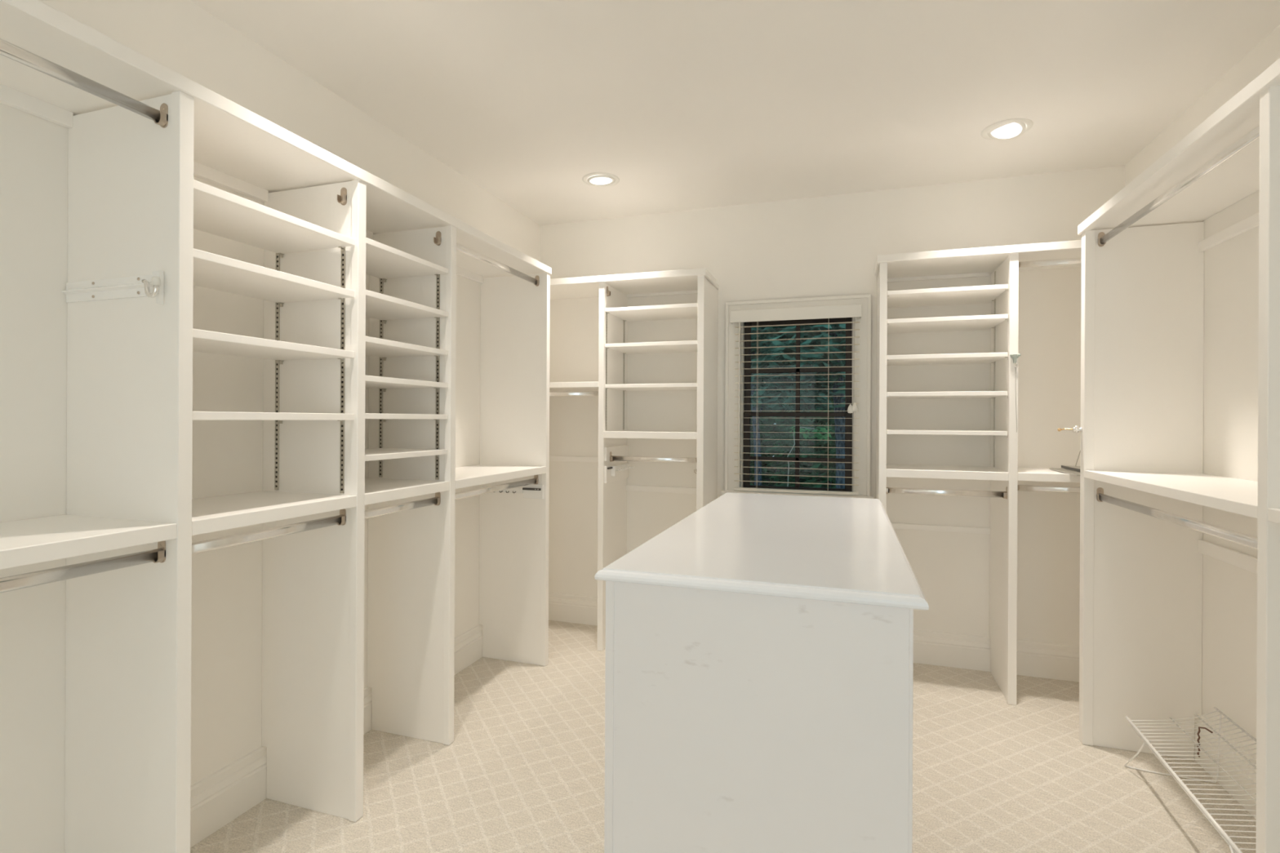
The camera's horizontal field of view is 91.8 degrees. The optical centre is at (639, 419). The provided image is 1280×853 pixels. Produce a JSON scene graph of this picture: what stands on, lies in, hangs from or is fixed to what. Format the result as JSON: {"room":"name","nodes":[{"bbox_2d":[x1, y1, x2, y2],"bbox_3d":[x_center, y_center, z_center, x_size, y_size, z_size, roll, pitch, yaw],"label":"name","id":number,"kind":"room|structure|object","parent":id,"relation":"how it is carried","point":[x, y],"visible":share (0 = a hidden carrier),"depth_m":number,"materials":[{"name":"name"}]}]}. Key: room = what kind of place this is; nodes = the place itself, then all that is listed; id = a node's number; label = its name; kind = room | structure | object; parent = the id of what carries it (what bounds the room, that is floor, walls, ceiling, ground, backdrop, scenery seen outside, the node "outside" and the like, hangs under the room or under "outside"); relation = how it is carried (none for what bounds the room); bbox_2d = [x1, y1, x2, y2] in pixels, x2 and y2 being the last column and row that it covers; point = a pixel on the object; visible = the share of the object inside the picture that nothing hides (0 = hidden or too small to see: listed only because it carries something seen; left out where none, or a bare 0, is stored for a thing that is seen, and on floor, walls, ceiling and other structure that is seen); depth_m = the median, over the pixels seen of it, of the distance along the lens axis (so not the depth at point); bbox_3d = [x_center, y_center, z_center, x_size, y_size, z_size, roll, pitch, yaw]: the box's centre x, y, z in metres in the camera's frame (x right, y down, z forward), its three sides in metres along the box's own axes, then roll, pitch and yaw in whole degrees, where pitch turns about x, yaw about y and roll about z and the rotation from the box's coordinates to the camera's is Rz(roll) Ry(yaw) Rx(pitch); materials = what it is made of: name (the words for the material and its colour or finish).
{"room":"walk-in closet","nodes":[
{"label":"walk-in closet","id":0,"kind":"room"},
{"bbox_2d":[0,0,540,852],"bbox_3d":[-1.562,0.010,1.461,0.100,2.565,5.700,0,0,18],"label":"wall","id":1,"kind":"structure","parent":0,"point":[183,37],"depth_m":1.91,"materials":[{"name":"paint"}]},
{"bbox_2d":[190,624,482,848],"bbox_3d":[-1.510,1.206,1.442,0.022,0.174,5.500,0,0,18],"label":"baseboard","id":2,"kind":"structure","parent":1,"relation":"attached to","point":[223,796],"depth_m":2.02,"materials":[{"name":"paint"}]},
{"bbox_2d":[190,620,1256,852],"bbox_3d":[-0.001,1.350,0.946,3.400,0.100,5.700,0,0,18],"label":"floor","id":3,"kind":"structure","parent":0,"point":[522,771],"depth_m":2.22,"materials":[{"name":"carpet"}]},
{"bbox_2d":[0,0,551,852],"bbox_3d":[-1.135,0.242,1.942,0.411,2.102,2.982,0,0,18],"label":"shelving unit","id":4,"kind":"object","parent":3,"relation":"on","point":[325,223],"visible":0.99,"depth_m":1.98,"materials":[{"name":"paint"}]},
{"bbox_2d":[0,540,165,593],"bbox_3d":[-1.295,0.312,1.004,0.023,0.058,1.001,0,0,18],"label":"closet rod","id":5,"kind":"object","parent":4,"relation":"attached to","point":[15,582],"visible":0.93,"depth_m":1.32,"materials":[{"name":"silver metal"}]},
{"bbox_2d":[0,38,168,128],"bbox_3d":[-1.290,-0.724,1.004,0.023,0.058,1.001,0,0,18],"label":"closet rod","id":6,"kind":"object","parent":4,"relation":"attached to","point":[8,50],"visible":1,"depth_m":1.31,"materials":[{"name":"silver metal"}]},
{"bbox_2d":[62,270,164,304],"bbox_3d":[-1.294,-0.313,1.514,0.362,0.079,0.033,0,0,18],"label":"rail","id":7,"kind":"object","parent":4,"relation":"attached to","point":[152,286],"visible":1,"depth_m":1.52,"materials":[{"name":"white plastic"}]},
{"bbox_2d":[191,508,346,554],"bbox_3d":[-1.049,0.315,1.759,0.023,0.058,0.542,0,0,18],"label":"closet rod","id":8,"kind":"object","parent":4,"relation":"attached to","point":[198,547],"visible":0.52,"depth_m":1.74,"materials":[{"name":"silver metal"}]},
{"bbox_2d":[337,187,346,205],"bbox_3d":[-0.965,-0.725,2.010,0.023,0.058,0.017,0,0,18],"label":"socket","id":9,"kind":"object","parent":4,"relation":"attached to","point":[341,192],"depth_m":2.01,"materials":[{"name":"silver metal"}]},
{"bbox_2d":[364,492,440,519],"bbox_3d":[-0.884,0.316,2.263,0.023,0.058,0.473,0,0,18],"label":"closet rod","id":10,"kind":"object","parent":4,"relation":"attached to","point":[436,500],"visible":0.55,"depth_m":2.28,"materials":[{"name":"silver metal"}]},
{"bbox_2d":[433,231,440,245],"bbox_3d":[-0.810,-0.726,2.481,0.023,0.058,0.017,0,0,18],"label":"socket","id":11,"kind":"object","parent":4,"relation":"attached to","point":[437,234],"depth_m":2.49,"materials":[{"name":"silver metal"}]},
{"bbox_2d":[455,475,537,499],"bbox_3d":[-0.676,0.315,2.896,0.023,0.058,0.813,0,0,18],"label":"closet rod","id":12,"kind":"object","parent":4,"relation":"attached to","point":[474,492],"visible":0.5,"depth_m":2.88,"materials":[{"name":"silver metal"}]},
{"bbox_2d":[456,242,539,286],"bbox_3d":[-0.670,-0.733,2.896,0.023,0.058,0.813,0,0,18],"label":"closet rod","id":13,"kind":"object","parent":4,"relation":"attached to","point":[535,281],"visible":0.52,"depth_m":2.89,"materials":[{"name":"silver metal"}]},
{"bbox_2d":[480,484,543,498],"bbox_3d":[-0.688,0.379,3.295,0.368,0.075,0.062,0,0,18],"label":"rack","id":14,"kind":"object","parent":4,"relation":"attached to","point":[532,491],"visible":0.67,"depth_m":3.27,"materials":[{"name":"white plastic"}]},
{"bbox_2d":[549,267,718,651],"bbox_3d":[-0.157,0.247,3.667,1.192,2.102,0.428,0,0,18],"label":"shelving unit","id":15,"kind":"object","parent":3,"relation":"on","point":[613,291],"visible":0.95,"depth_m":3.52,"materials":[{"name":"paint"}]},
{"bbox_2d":[549,391,598,396],"bbox_3d":[-0.486,-0.157,3.634,0.585,0.058,0.023,0,0,18],"label":"closet rod","id":16,"kind":"object","parent":15,"relation":"attached to","point":[563,393],"visible":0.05,"depth_m":3.59,"materials":[{"name":"silver metal"}]},
{"bbox_2d":[606,286,610,296],"bbox_3d":[-0.179,-0.729,3.529,0.017,0.058,0.023,0,0,18],"label":"socket","id":17,"kind":"object","parent":15,"relation":"attached to","point":[608,293],"depth_m":3.52,"materials":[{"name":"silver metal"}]},
{"bbox_2d":[607,463,635,475],"bbox_3d":[-0.105,0.296,3.646,0.058,0.057,0.338,0,0,18],"label":"rack","id":18,"kind":"object","parent":15,"relation":"attached to","point":[626,466],"visible":1,"depth_m":3.61,"materials":[{"name":"grey metal"}]},
{"bbox_2d":[609,451,696,462],"bbox_3d":[0.082,0.214,3.462,0.527,0.058,0.023,0,0,18],"label":"closet rod","id":19,"kind":"object","parent":15,"relation":"attached to","point":[612,458],"visible":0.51,"depth_m":3.46,"materials":[{"name":"silver metal"}]},
{"bbox_2d":[594,492,928,852],"bbox_3d":[0.499,0.835,2.212,0.762,0.935,1.717,0,0,18],"label":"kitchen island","id":20,"kind":"object","parent":3,"relation":"on","point":[759,653],"visible":1,"depth_m":1.43,"materials":[{"name":"paint"}]},
{"bbox_2d":[594,492,928,610],"bbox_3d":[0.510,0.381,2.209,0.743,0.027,1.717,0,0,18],"label":"island countertop","id":21,"kind":"structure","parent":20,"relation":"on","point":[837,549],"depth_m":1.69,"materials":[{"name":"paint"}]},
{"bbox_2d":[874,240,1081,705],"bbox_3d":[1.765,0.256,3.035,1.159,2.104,0.428,0,0,18],"label":"shelving unit","id":22,"kind":"object","parent":3,"relation":"on","point":[1002,261],"visible":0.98,"depth_m":3.00,"materials":[{"name":"paint"}]},
{"bbox_2d":[886,486,1007,499],"bbox_3d":[1.461,0.342,2.982,0.536,0.058,0.023,0,0,18],"label":"closet rod","id":23,"kind":"object","parent":22,"relation":"attached to","point":[1003,495],"visible":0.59,"depth_m":2.97,"materials":[{"name":"silver metal"}]},
{"bbox_2d":[1009,353,1021,432],"bbox_3d":[1.713,-0.120,2.833,0.044,0.358,0.018,0,0,18],"label":"hook","id":24,"kind":"object","parent":22,"relation":"hanging from","point":[1014,357],"visible":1,"depth_m":2.83,"materials":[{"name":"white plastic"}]},
{"bbox_2d":[1017,484,1079,493],"bbox_3d":[2.008,0.312,2.813,0.560,0.058,0.023,0,0,18],"label":"closet rod","id":25,"kind":"object","parent":22,"relation":"attached to","point":[1020,487],"visible":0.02,"depth_m":2.85,"materials":[{"name":"silver metal"}]},
{"bbox_2d":[1018,257,1081,267],"bbox_3d":[2.013,-0.728,2.813,0.560,0.058,0.023,0,0,18],"label":"closet rod","id":26,"kind":"object","parent":22,"relation":"attached to","point":[1071,260],"visible":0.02,"depth_m":2.85,"materials":[{"name":"silver metal"}]},
{"bbox_2d":[1048,467,1079,475],"bbox_3d":[2.081,0.242,2.821,0.277,0.006,0.380,0,0,18],"label":"metal tray","id":27,"kind":"object","parent":22,"relation":"on","point":[1063,470],"visible":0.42,"depth_m":2.85,"materials":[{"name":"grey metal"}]},
{"bbox_2d":[1061,465,1079,471],"bbox_3d":[2.122,0.233,2.833,0.226,0.011,0.410,0,0,18],"label":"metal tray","id":28,"kind":"object","parent":27,"relation":"on","point":[1072,468],"visible":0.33,"depth_m":2.95,"materials":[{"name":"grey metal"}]},
{"bbox_2d":[1077,57,1279,852],"bbox_3d":[1.470,0.254,0.925,0.401,2.104,3.287,0,0,18],"label":"shelving unit","id":29,"kind":"object","parent":3,"relation":"on","point":[1142,291],"visible":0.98,"depth_m":2.41,"materials":[{"name":"paint"}]},
{"bbox_2d":[1057,425,1082,432],"bbox_3d":[1.761,0.040,2.543,0.084,0.030,0.027,0,0,30],"label":"hook","id":30,"kind":"object","parent":29,"relation":"attached to","point":[1076,428],"visible":1,"depth_m":2.53,"materials":[{"name":"silver metal"}]},
{"bbox_2d":[1096,487,1257,549],"bbox_3d":[1.668,0.300,1.955,0.023,0.058,1.114,0,0,18],"label":"closet rod","id":31,"kind":"object","parent":29,"relation":"attached to","point":[1242,539],"visible":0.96,"depth_m":1.85,"materials":[{"name":"silver metal"}]},
{"bbox_2d":[1097,124,1259,246],"bbox_3d":[1.673,-0.722,1.955,0.023,0.058,1.114,0,0,18],"label":"closet rod","id":32,"kind":"object","parent":29,"relation":"attached to","point":[1251,136],"visible":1,"depth_m":1.85,"materials":[{"name":"silver metal"}]},
{"bbox_2d":[1124,706,1256,852],"bbox_3d":[1.791,1.174,1.857,0.320,0.268,0.950,0,0,18],"label":"shoe rack","id":33,"kind":"object","parent":3,"relation":"on","point":[1233,846],"visible":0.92,"depth_m":2.01,"materials":[{"name":"white metal"}]},
{"bbox_2d":[1196,726,1213,757],"bbox_3d":[1.907,1.094,2.094,0.008,0.109,0.043,0,0,-23],"label":"cord","id":34,"kind":"object","parent":33,"relation":"attached to","point":[1199,727],"visible":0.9,"depth_m":2.11,"materials":[{"name":"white plastic"}]},
{"bbox_2d":[190,0,1279,225],"bbox_3d":[0.012,-1.315,0.946,3.400,0.100,5.700,0,0,18],"label":"ceiling","id":35,"kind":"structure","parent":0,"point":[692,104],"depth_m":2.31,"materials":[{"name":"paint"}]},
{"bbox_2d":[582,172,619,186],"bbox_3d":[-0.206,-1.261,3.275,0.196,0.018,0.196,0,0,18],"label":"recessed light","id":36,"kind":"object","parent":35,"relation":"in","point":[608,180],"visible":1,"depth_m":3.26,"materials":[{"name":"white plastic"}]},
{"bbox_2d":[980,118,1033,140],"bbox_3d":[1.586,-1.253,2.686,0.196,0.041,0.196,0,0,18],"label":"recessed light","id":37,"kind":"object","parent":35,"relation":"in","point":[1015,130],"visible":0.99,"depth_m":2.67,"materials":[{"name":"white plastic"}]},
{"bbox_2d":[540,164,1124,645],"bbox_3d":[0.880,0.022,3.605,3.200,2.565,0.100,0,0,18],"label":"wall","id":38,"kind":"structure","parent":0,"point":[825,246],"depth_m":3.38,"materials":[{"name":"paint"}]},
{"bbox_2d":[720,294,874,498],"bbox_3d":[0.898,-0.080,3.576,0.844,1.218,0.145,0,0,18],"label":"window","id":39,"kind":"structure","parent":38,"relation":"in","point":[862,459],"depth_m":3.56,"materials":[{"name":"paint"}]},
{"bbox_2d":[729,304,862,495],"bbox_3d":[0.864,-0.107,3.493,0.718,1.038,0.084,0,0,18],"label":"window blind","id":40,"kind":"object","parent":39,"relation":"attached to","point":[853,311],"visible":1,"depth_m":3.48,"materials":[{"name":"white plastic"}]},
{"bbox_2d":[548,591,1079,682],"bbox_3d":[0.855,1.217,3.547,3.156,0.174,0.022,0,0,18],"label":"baseboard","id":41,"kind":"structure","parent":38,"relation":"attached to","point":[1034,659],"depth_m":3.26,"materials":[{"name":"paint"}]},
{"bbox_2d":[1124,25,1279,759],"bbox_3d":[1.573,0.025,0.430,0.100,2.565,5.700,0,0,18],"label":"wall","id":42,"kind":"structure","parent":0,"point":[1231,267],"depth_m":2.22,"materials":[{"name":"paint"}]},
{"bbox_2d":[1194,714,1256,819],"bbox_3d":[1.509,1.220,0.449,0.022,0.174,5.500,0,0,18],"label":"baseboard","id":43,"kind":"structure","parent":42,"relation":"attached to","point":[1249,757],"depth_m":2.19,"materials":[{"name":"paint"}]},
{"label":"outside","id":44,"kind":"structure","parent":0,"visible":0},
{"bbox_2d":[750,463,826,487],"bbox_3d":[5.658,1.778,14.032,30.000,0.100,21.800,0,0,18],"label":"ground","id":45,"kind":"structure","parent":44,"point":[766,478],"depth_m":17.48,"materials":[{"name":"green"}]},
{"bbox_2d":[750,395,775,475],"bbox_3d":[1.707,-2.677,16.695,4.264,9.274,2.936,0,0,18],"label":"tree","id":46,"kind":"object","parent":45,"relation":"on","point":[769,420],"visible":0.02,"depth_m":16.23,"materials":[{"name":"green plant"}]},
{"bbox_2d":[750,408,788,485],"bbox_3d":[1.440,0.568,11.666,2.883,2.764,1.627,0,0,18],"label":"shrub","id":47,"kind":"object","parent":45,"relation":"on","point":[764,421],"visible":0.06,"depth_m":11.27,"materials":[{"name":"green plant"}]},
{"bbox_2d":[750,355,822,476],"bbox_3d":[4.356,-2.639,18.980,4.095,9.282,3.124,0,0,18],"label":"tree","id":48,"kind":"object","parent":45,"relation":"on","point":[772,430],"visible":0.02,"depth_m":18.72,"materials":[{"name":"green plant"}]},
{"bbox_2d":[751,327,839,485],"bbox_3d":[1.130,-0.793,6.584,1.807,5.004,1.279,0,0,44],"label":"tree","id":49,"kind":"object","parent":45,"relation":"on","point":[767,396],"visible":0.13,"depth_m":6.30,"materials":[{"name":"green plant"}]},
{"bbox_2d":[751,324,845,488],"bbox_3d":[1.830,-1.039,6.003,2.096,5.506,1.439,0,0,18],"label":"tree","id":50,"kind":"object","parent":45,"relation":"on","point":[832,326],"visible":0.25,"depth_m":5.90,"materials":[{"name":"green plant"}]},
{"bbox_2d":[751,328,845,418],"bbox_3d":[2.069,-1.287,9.243,3.294,6.006,1.753,0,0,18],"label":"tree","id":51,"kind":"object","parent":45,"relation":"on","point":[818,406],"visible":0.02,"depth_m":8.96,"materials":[{"name":"green plant"}]},
{"bbox_2d":[762,401,835,488],"bbox_3d":[3.245,0.784,10.505,2.516,2.173,1.684,0,0,18],"label":"shrub","id":52,"kind":"object","parent":45,"relation":"on","point":[822,449],"visible":0.18,"depth_m":10.41,"materials":[{"name":"green plant"}]},
{"bbox_2d":[768,348,844,486],"bbox_3d":[4.988,-2.656,15.252,4.090,9.243,2.962,0,0,18],"label":"tree","id":53,"kind":"object","parent":45,"relation":"on","point":[783,419],"visible":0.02,"depth_m":15.36,"materials":[{"name":"green plant"}]},
{"bbox_2d":[786,425,831,486],"bbox_3d":[1.455,0.880,5.403,0.405,1.655,0.206,0,0,18],"label":"tree","id":54,"kind":"object","parent":45,"relation":"on","point":[815,430],"visible":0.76,"depth_m":5.41,"materials":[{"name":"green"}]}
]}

